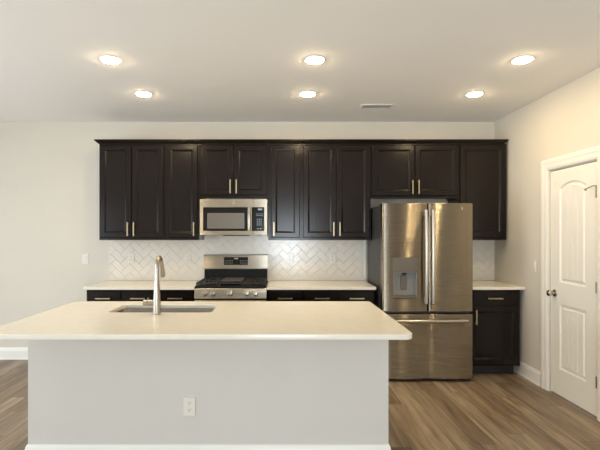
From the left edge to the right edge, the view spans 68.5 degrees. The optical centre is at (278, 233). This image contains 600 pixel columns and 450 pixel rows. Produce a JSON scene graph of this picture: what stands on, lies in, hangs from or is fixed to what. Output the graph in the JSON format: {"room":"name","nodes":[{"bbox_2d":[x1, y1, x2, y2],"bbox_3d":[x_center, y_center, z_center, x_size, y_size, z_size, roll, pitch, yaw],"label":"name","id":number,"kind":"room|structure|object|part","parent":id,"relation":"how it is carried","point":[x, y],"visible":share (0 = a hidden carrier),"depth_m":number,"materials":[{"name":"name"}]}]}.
{"room":"kitchen","nodes":[
{"label":"kitchen","id":0,"kind":"room"},
{"bbox_2d":[0,122,494,346],"bbox_3d":[-1.151,0.076,5.170,7.578,2.750,0.140,0,0,0],"label":"wall","id":1,"kind":"structure","parent":0,"point":[49,171],"depth_m":5.10,"materials":[{"name":"paint"}]},
{"bbox_2d":[0,347,27,359],"bbox_3d":[-3.384,1.383,5.088,2.783,0.136,0.022,0,0,0],"label":"baseboard","id":2,"kind":"structure","parent":1,"relation":"attached to","point":[6,353],"depth_m":5.08,"materials":[{"name":"paint"}]},
{"bbox_2d":[82,254,88,263],"bbox_3d":[-2.242,0.288,5.094,0.074,0.120,0.011,0,0,0],"label":"light switch","id":3,"kind":"object","parent":1,"relation":"attached to","point":[85,257],"visible":1,"depth_m":5.09,"materials":[{"name":"white plastic"}]},
{"bbox_2d":[99,144,164,239],"bbox_3d":[-1.599,-0.457,4.915,0.712,1.045,0.367,0,0,0],"label":"upper cabinet","id":4,"kind":"object","parent":1,"relation":"attached to","point":[131,176],"visible":0.99,"depth_m":4.78,"materials":[{"name":"brown wood"}]},
{"bbox_3d":[-1.772,-0.464,4.779,0.340,1.005,0.020,0,0,0],"label":"door","id":5,"kind":"part","parent":4,"relation":"part of","materials":[{"name":"brown wood"}]},
{"bbox_3d":[-1.426,-0.464,4.779,0.342,1.005,0.020,0,0,0],"label":"door","id":6,"kind":"part","parent":4,"relation":"part of","materials":[{"name":"brown wood"}]},
{"bbox_2d":[94,139,508,143],"bbox_3d":[0.241,-1.001,4.925,4.478,0.044,0.349,0,0,0],"label":"crown molding","id":7,"kind":"structure","parent":4,"relation":"on","point":[99,141],"depth_m":4.76,"materials":[{"name":"brown wood"}]},
{"bbox_2d":[165,144,203,239],"bbox_3d":[-1.056,-0.457,4.915,0.374,1.045,0.367,0,0,0],"label":"upper cabinet","id":8,"kind":"object","parent":1,"relation":"attached to","point":[182,200],"visible":1,"depth_m":4.78,"materials":[{"name":"brown wood"}]},
{"bbox_2d":[199,144,267,199],"bbox_3d":[-0.493,-0.686,4.915,0.748,0.585,0.367,0,0,0],"label":"upper cabinet","id":9,"kind":"object","parent":1,"relation":"attached to","point":[225,170],"visible":0.97,"depth_m":4.78,"materials":[{"name":"brown wood"}]},
{"bbox_3d":[-0.675,-0.694,4.779,0.358,0.545,0.020,0,0,0],"label":"door","id":10,"kind":"part","parent":9,"relation":"part of","materials":[{"name":"brown wood"}]},
{"bbox_2d":[200,199,267,235],"bbox_3d":[-0.485,-0.177,4.876,0.721,0.395,0.445,0,0,0],"label":"microwave","id":11,"kind":"object","parent":9,"relation":"attached to","point":[225,217],"visible":0.99,"depth_m":4.70,"materials":[{"name":"metal"}]},
{"bbox_3d":[-0.574,-0.159,4.711,0.475,0.253,0.018,0,0,0],"label":"door glass","id":12,"kind":"part","parent":11,"relation":"part of","materials":[{"name":"black glass"}]},
{"bbox_3d":[-0.314,-0.164,4.677,0.029,0.241,0.046,0,0,0],"label":"handle","id":13,"kind":"part","parent":11,"relation":"part of","materials":[{"name":"metal"}]},
{"bbox_3d":[-0.224,-0.159,4.698,0.135,0.254,0.003,0,0,0],"label":"control panel","id":14,"kind":"part","parent":11,"relation":"part of","materials":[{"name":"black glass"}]},
{"bbox_3d":[-0.311,-0.694,4.779,0.360,0.545,0.020,0,0,0],"label":"door","id":15,"kind":"part","parent":9,"relation":"part of","materials":[{"name":"brown wood"}]},
{"bbox_2d":[110,235,365,279],"bbox_3d":[-0.480,0.276,5.093,2.960,0.521,0.014,0,0,0],"label":"backsplash","id":16,"kind":"structure","parent":1,"relation":"attached to","point":[311,258],"depth_m":5.09,"materials":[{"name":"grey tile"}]},
{"bbox_2d":[128,253,133,262],"bbox_3d":[-1.709,0.279,5.086,0.072,0.116,0.008,0,0,0],"label":"outlet","id":17,"kind":"object","parent":16,"relation":"attached to","point":[130,255],"visible":1,"depth_m":5.08,"materials":[{"name":"white plastic"}]},
{"bbox_2d":[185,253,190,262],"bbox_3d":[-1.054,0.279,5.086,0.072,0.116,0.008,0,0,0],"label":"outlet","id":18,"kind":"object","parent":16,"relation":"attached to","point":[187,255],"visible":1,"depth_m":5.08,"materials":[{"name":"white plastic"}]},
{"bbox_2d":[287,253,292,262],"bbox_3d":[0.128,0.279,5.086,0.072,0.116,0.008,0,0,0],"label":"outlet","id":19,"kind":"object","parent":16,"relation":"attached to","point":[289,255],"visible":1,"depth_m":5.08,"materials":[{"name":"white plastic"}]},
{"bbox_2d":[330,253,335,262],"bbox_3d":[0.620,0.279,5.086,0.072,0.116,0.008,0,0,0],"label":"outlet","id":20,"kind":"object","parent":16,"relation":"attached to","point":[332,255],"visible":1,"depth_m":5.08,"materials":[{"name":"white plastic"}]},
{"bbox_2d":[268,144,301,239],"bbox_3d":[0.065,-0.457,4.915,0.367,1.045,0.367,0,0,0],"label":"upper cabinet","id":21,"kind":"object","parent":1,"relation":"attached to","point":[284,160],"visible":1,"depth_m":4.78,"materials":[{"name":"brown wood"}]},
{"bbox_2d":[302,144,370,239],"bbox_3d":[0.624,-0.457,4.915,0.748,1.045,0.367,0,0,0],"label":"upper cabinet","id":22,"kind":"object","parent":1,"relation":"attached to","point":[336,178],"visible":0.98,"depth_m":4.78,"materials":[{"name":"brown wood"}]},
{"bbox_3d":[0.442,-0.464,4.779,0.358,1.005,0.020,0,0,0],"label":"door","id":23,"kind":"part","parent":22,"relation":"part of","materials":[{"name":"brown wood"}]},
{"bbox_3d":[0.806,-0.464,4.779,0.360,1.005,0.020,0,0,0],"label":"door","id":24,"kind":"part","parent":22,"relation":"part of","materials":[{"name":"brown wood"}]},
{"bbox_2d":[371,144,457,200],"bbox_3d":[1.475,-0.683,4.915,0.953,0.592,0.367,0,0,0],"label":"upper cabinet","id":25,"kind":"object","parent":1,"relation":"attached to","point":[398,171],"visible":0.98,"depth_m":4.78,"materials":[{"name":"brown wood"}]},
{"bbox_3d":[1.242,-0.690,4.779,0.460,0.552,0.020,0,0,0],"label":"door","id":26,"kind":"part","parent":25,"relation":"part of","materials":[{"name":"brown wood"}]},
{"bbox_3d":[1.709,-0.690,4.779,0.462,0.552,0.020,0,0,0],"label":"door","id":27,"kind":"part","parent":25,"relation":"part of","materials":[{"name":"brown wood"}]},
{"bbox_2d":[447,144,505,239],"bbox_3d":[2.213,-0.457,4.915,0.521,1.045,0.367,0,0,0],"label":"upper cabinet","id":28,"kind":"object","parent":1,"relation":"attached to","point":[481,167],"visible":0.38,"depth_m":4.78,"materials":[{"name":"brown wood"}]},
{"bbox_2d":[473,240,494,279],"bbox_3d":[2.208,0.301,5.095,0.575,0.470,0.009,0,0,0],"label":"backsplash","id":29,"kind":"structure","parent":1,"relation":"attached to","point":[483,250],"depth_m":5.09,"materials":[{"name":"grey tile"}]},
{"bbox_2d":[0,0,599,121],"bbox_3d":[-1.151,-1.349,0.850,7.578,0.100,8.780,0,0,0],"label":"ceiling","id":30,"kind":"structure","parent":0,"point":[199,60],"depth_m":3.20,"materials":[{"name":"white paint"}]},
{"bbox_2d":[98,55,121,63],"bbox_3d":[-1.256,-1.291,3.280,0.168,0.015,0.168,0,0,0],"label":"recessed light","id":31,"kind":"object","parent":30,"relation":"in","point":[108,59],"visible":1,"depth_m":3.26,"materials":[{"name":"paint"}]},
{"bbox_2d":[134,91,152,96],"bbox_3d":[-1.256,-1.291,4.080,0.168,0.015,0.168,0,0,0],"label":"recessed light","id":32,"kind":"object","parent":30,"relation":"in","point":[138,93],"visible":1,"depth_m":4.05,"materials":[{"name":"paint"}]},
{"bbox_2d":[299,91,316,96],"bbox_3d":[0.268,-1.291,4.080,0.168,0.015,0.168,0,0,0],"label":"recessed light","id":33,"kind":"object","parent":30,"relation":"in","point":[304,93],"visible":1,"depth_m":4.05,"materials":[{"name":"paint"}]},
{"bbox_2d":[304,55,325,63],"bbox_3d":[0.268,-1.291,3.280,0.168,0.015,0.168,0,0,0],"label":"recessed light","id":34,"kind":"object","parent":30,"relation":"in","point":[314,59],"visible":1,"depth_m":3.26,"materials":[{"name":"paint"}]},
{"bbox_2d":[359,104,394,108],"bbox_3d":[0.992,-1.295,4.475,0.330,0.008,0.150,0,0,0],"label":"ceiling vent","id":35,"kind":"object","parent":30,"relation":"in","point":[363,106],"visible":1,"depth_m":4.48,"materials":[{"name":"metal"}]},
{"bbox_2d":[465,91,484,96],"bbox_3d":[1.815,-1.291,4.080,0.168,0.015,0.168,0,0,0],"label":"recessed light","id":36,"kind":"object","parent":30,"relation":"in","point":[474,93],"visible":1,"depth_m":4.05,"materials":[{"name":"paint"}]},
{"bbox_2d":[510,55,535,63],"bbox_3d":[1.815,-1.291,3.280,0.168,0.015,0.168,0,0,0],"label":"recessed light","id":37,"kind":"object","parent":30,"relation":"in","point":[527,58],"visible":1,"depth_m":3.26,"materials":[{"name":"paint"}]},
{"bbox_2d":[0,360,599,449],"bbox_3d":[-1.151,1.501,0.850,7.578,0.100,8.780,0,0,0],"label":"floor","id":38,"kind":"structure","parent":0,"point":[483,411],"depth_m":3.54,"materials":[{"name":"brown wood"}]},
{"bbox_2d":[87,290,153,300],"bbox_3d":[-1.611,1.009,4.775,0.721,0.882,0.647,0,0,0],"label":"base cabinet","id":39,"kind":"object","parent":38,"relation":"on","point":[92,295],"visible":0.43,"depth_m":4.49,"materials":[{"name":"brown wood"}]},
{"bbox_3d":[-1.786,0.654,4.499,0.343,0.142,0.020,0,0,0],"label":"drawer","id":40,"kind":"part","parent":39,"relation":"part of","materials":[{"name":"brown wood"}]},
{"bbox_3d":[-1.435,0.654,4.499,0.343,0.142,0.020,0,0,0],"label":"drawer","id":41,"kind":"part","parent":39,"relation":"part of","materials":[{"name":"brown wood"}]},
{"bbox_2d":[83,280,199,289],"bbox_3d":[-1.422,0.552,4.780,1.126,0.030,0.637,0,0,0],"label":"countertop","id":42,"kind":"structure","parent":39,"relation":"on","point":[109,284],"depth_m":4.59,"materials":[{"name":"beige stone"}]},
{"bbox_2d":[160,290,194,300],"bbox_3d":[-1.054,1.009,4.775,0.390,0.882,0.647,0,0,0],"label":"base cabinet","id":43,"kind":"object","parent":38,"relation":"on","point":[165,295],"visible":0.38,"depth_m":4.49,"materials":[{"name":"brown wood"}]},
{"bbox_2d":[25,340,390,449],"bbox_3d":[-0.443,1.010,3.099,2.297,0.883,0.742,0,0,0],"label":"kitchen island","id":44,"kind":"object","parent":38,"relation":"on","point":[83,394],"visible":0.79,"depth_m":2.75,"materials":[{"name":"paint"}]},
{"bbox_2d":[184,397,194,415],"bbox_3d":[-0.559,1.077,2.746,0.072,0.116,0.008,0,0,0],"label":"outlet","id":45,"kind":"object","parent":44,"relation":"attached to","point":[189,402],"visible":1,"depth_m":2.74,"materials":[{"name":"white plastic"}]},
{"bbox_2d":[0,301,411,339],"bbox_3d":[-0.450,0.552,2.933,2.350,0.030,1.163,0,0,0],"label":"island countertop","id":46,"kind":"structure","parent":44,"relation":"on","point":[78,320],"depth_m":2.64,"materials":[{"name":"beige stone"}]},
{"bbox_2d":[143,255,164,314],"bbox_3d":[-0.847,0.341,3.015,0.116,0.390,0.196,0,0,0],"label":"faucet","id":47,"kind":"object","parent":46,"relation":"on","point":[156,302],"visible":1,"depth_m":2.93,"materials":[{"name":"silver metal"}]},
{"bbox_3d":[-0.870,0.458,2.970,0.070,0.049,0.093,0,0,0],"label":"handle","id":48,"kind":"part","parent":47,"relation":"part of","materials":[{"name":"silver metal"}]},
{"bbox_3d":[-0.817,0.239,2.999,0.033,0.185,0.140,0,0,0],"label":"spout","id":49,"kind":"part","parent":47,"relation":"part of","materials":[{"name":"silver metal"}]},
{"bbox_2d":[117,308,214,311],"bbox_3d":[-0.821,0.664,3.185,0.762,0.190,0.384,0,0,0],"label":"sink","id":50,"kind":"object","parent":46,"relation":"in","point":[126,309],"visible":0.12,"depth_m":3.36,"materials":[{"name":"metal"}]},
{"bbox_3d":[-0.443,1.383,3.099,2.297,0.136,0.742,0,0,0],"label":"baseboard","id":51,"kind":"part","parent":44,"relation":"part of","materials":[{"name":"paint"}]},
{"bbox_2d":[194,254,267,300],"bbox_3d":[-0.491,0.843,4.728,0.728,1.215,0.700,0,0,0],"label":"gas range","id":52,"kind":"object","parent":38,"relation":"on","point":[227,277],"visible":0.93,"depth_m":4.88,"materials":[{"name":"silver metal"}]},
{"bbox_3d":[-0.491,0.603,4.455,0.728,0.103,0.037,0,0,0],"label":"control panel","id":53,"kind":"part","parent":52,"relation":"part of","materials":[{"name":"metal"}]},
{"bbox_3d":[-0.491,0.953,4.455,0.722,0.567,0.034,0,0,0],"label":"oven door","id":54,"kind":"part","parent":52,"relation":"part of","materials":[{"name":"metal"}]},
{"bbox_2d":[195,281,267,287],"bbox_3d":[-0.491,0.539,4.729,0.728,0.021,0.542,0,0,0],"label":"cooktop","id":55,"kind":"object","parent":52,"relation":"in","point":[198,285],"depth_m":4.48,"materials":[{"name":"black metal"}]},
{"bbox_2d":[267,290,302,300],"bbox_3d":[0.063,1.009,4.775,0.373,0.882,0.647,0,0,0],"label":"base cabinet","id":56,"kind":"object","parent":38,"relation":"on","point":[272,295],"visible":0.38,"depth_m":4.49,"materials":[{"name":"brown wood"}]},
{"bbox_2d":[303,290,373,303],"bbox_3d":[0.614,1.009,4.775,0.727,0.882,0.647,0,0,0],"label":"base cabinet","id":57,"kind":"object","parent":38,"relation":"on","point":[308,295],"visible":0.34,"depth_m":4.49,"materials":[{"name":"brown wood"}]},
{"bbox_2d":[267,280,375,289],"bbox_3d":[0.431,0.552,4.780,1.110,0.030,0.637,0,0,0],"label":"countertop","id":58,"kind":"structure","parent":57,"relation":"on","point":[272,284],"depth_m":4.59,"materials":[{"name":"beige stone"}]},
{"bbox_3d":[0.437,0.654,4.499,0.346,0.142,0.020,0,0,0],"label":"drawer","id":59,"kind":"part","parent":57,"relation":"part of","materials":[{"name":"brown wood"}]},
{"bbox_3d":[0.791,0.654,4.499,0.346,0.142,0.020,0,0,0],"label":"drawer","id":60,"kind":"part","parent":57,"relation":"part of","materials":[{"name":"brown wood"}]},
{"bbox_2d":[368,203,472,378],"bbox_3d":[1.458,0.574,4.642,0.893,1.754,0.816,0,0,0],"label":"refrigerator","id":61,"kind":"object","parent":38,"relation":"on","point":[420,255],"visible":0.93,"depth_m":4.31,"materials":[{"name":"silver metal"}]},
{"bbox_3d":[1.236,0.229,4.341,0.448,1.064,0.078,0,0,0],"label":"door","id":62,"kind":"part","parent":61,"relation":"part of","materials":[{"name":"metal"}]},
{"bbox_3d":[1.235,0.478,4.359,0.060,0.145,0.015,0,0,0],"label":"dispenser lever","id":63,"kind":"part","parent":61,"relation":"part of","materials":[{"name":"grey plastic"}]},
{"bbox_3d":[1.235,0.299,4.309,0.246,0.136,0.020,0,0,0],"label":"dispenser panel","id":64,"kind":"part","parent":61,"relation":"part of","materials":[{"name":"grey plastic"}]},
{"bbox_3d":[1.431,0.221,4.279,0.031,0.913,0.073,0,0,0],"label":"handle","id":65,"kind":"part","parent":61,"relation":"part of","materials":[{"name":"metal"}]},
{"bbox_3d":[1.458,1.104,4.341,0.893,0.634,0.078,0,0,0],"label":"drawer","id":66,"kind":"part","parent":61,"relation":"part of","materials":[{"name":"metal"}]},
{"bbox_3d":[1.454,0.845,4.272,0.760,0.031,0.077,0,0,0],"label":"handle","id":67,"kind":"part","parent":61,"relation":"part of","materials":[{"name":"metal"}]},
{"bbox_3d":[1.496,0.221,4.279,0.031,0.913,0.073,0,0,0],"label":"handle","id":68,"kind":"part","parent":61,"relation":"part of","materials":[{"name":"metal"}]},
{"bbox_3d":[1.685,0.229,4.341,0.439,1.064,0.078,0,0,0],"label":"door","id":69,"kind":"part","parent":61,"relation":"part of","materials":[{"name":"metal"}]},
{"bbox_2d":[470,290,519,373],"bbox_3d":[2.196,1.009,4.775,0.542,0.882,0.647,0,0,0],"label":"base cabinet","id":70,"kind":"object","parent":38,"relation":"on","point":[496,313],"visible":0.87,"depth_m":4.50,"materials":[{"name":"brown wood"}]},
{"bbox_3d":[2.196,1.036,4.499,0.515,0.594,0.020,0,0,0],"label":"door","id":71,"kind":"part","parent":70,"relation":"part of","materials":[{"name":"brown wood"}]},
{"bbox_3d":[2.196,0.654,4.499,0.515,0.142,0.020,0,0,0],"label":"drawer","id":72,"kind":"part","parent":70,"relation":"part of","materials":[{"name":"brown wood"}]},
{"bbox_2d":[473,280,524,289],"bbox_3d":[2.209,0.552,4.780,0.576,0.030,0.637,0,0,0],"label":"countertop","id":73,"kind":"structure","parent":70,"relation":"on","point":[477,284],"depth_m":4.50,"materials":[{"name":"beige stone"}]},
{"bbox_2d":[495,67,599,390],"bbox_3d":[2.568,0.076,0.850,0.140,2.750,8.500,0,0,0],"label":"wall","id":74,"kind":"structure","parent":0,"point":[566,120],"depth_m":4.32,"materials":[{"name":"paint"}]},
{"bbox_2d":[513,361,540,386],"bbox_3d":[2.486,1.383,0.850,0.022,0.136,8.440,0,0,0],"label":"baseboard","id":75,"kind":"structure","parent":74,"relation":"attached to","point":[524,370],"depth_m":4.37,"materials":[{"name":"paint"}]},
{"bbox_2d":[531,260,535,271],"bbox_3d":[2.492,0.314,4.310,0.011,0.120,0.074,0,0,0],"label":"light switch","id":76,"kind":"object","parent":74,"relation":"attached to","point":[533,262],"visible":1,"depth_m":4.31,"materials":[{"name":"white plastic"}]},
{"bbox_2d":[541,145,599,420],"bbox_3d":[2.487,0.382,3.756,0.020,2.138,0.827,0,0,0],"label":"trim","id":77,"kind":"structure","parent":74,"relation":"attached to","point":[592,153],"depth_m":4.07,"materials":[{"name":"paint"}]},
{"bbox_2d":[546,162,596,415],"bbox_3d":[2.486,0.434,3.752,0.105,2.010,0.605,0,0,0],"label":"door","id":78,"kind":"structure","parent":74,"relation":"in","point":[573,292],"depth_m":3.73,"materials":[{"name":"paint"}]},
{"bbox_3d":[2.469,0.536,3.992,0.070,0.066,0.066,0,0,0],"label":"knob","id":79,"kind":"part","parent":78,"relation":"part of","materials":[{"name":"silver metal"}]}
]}

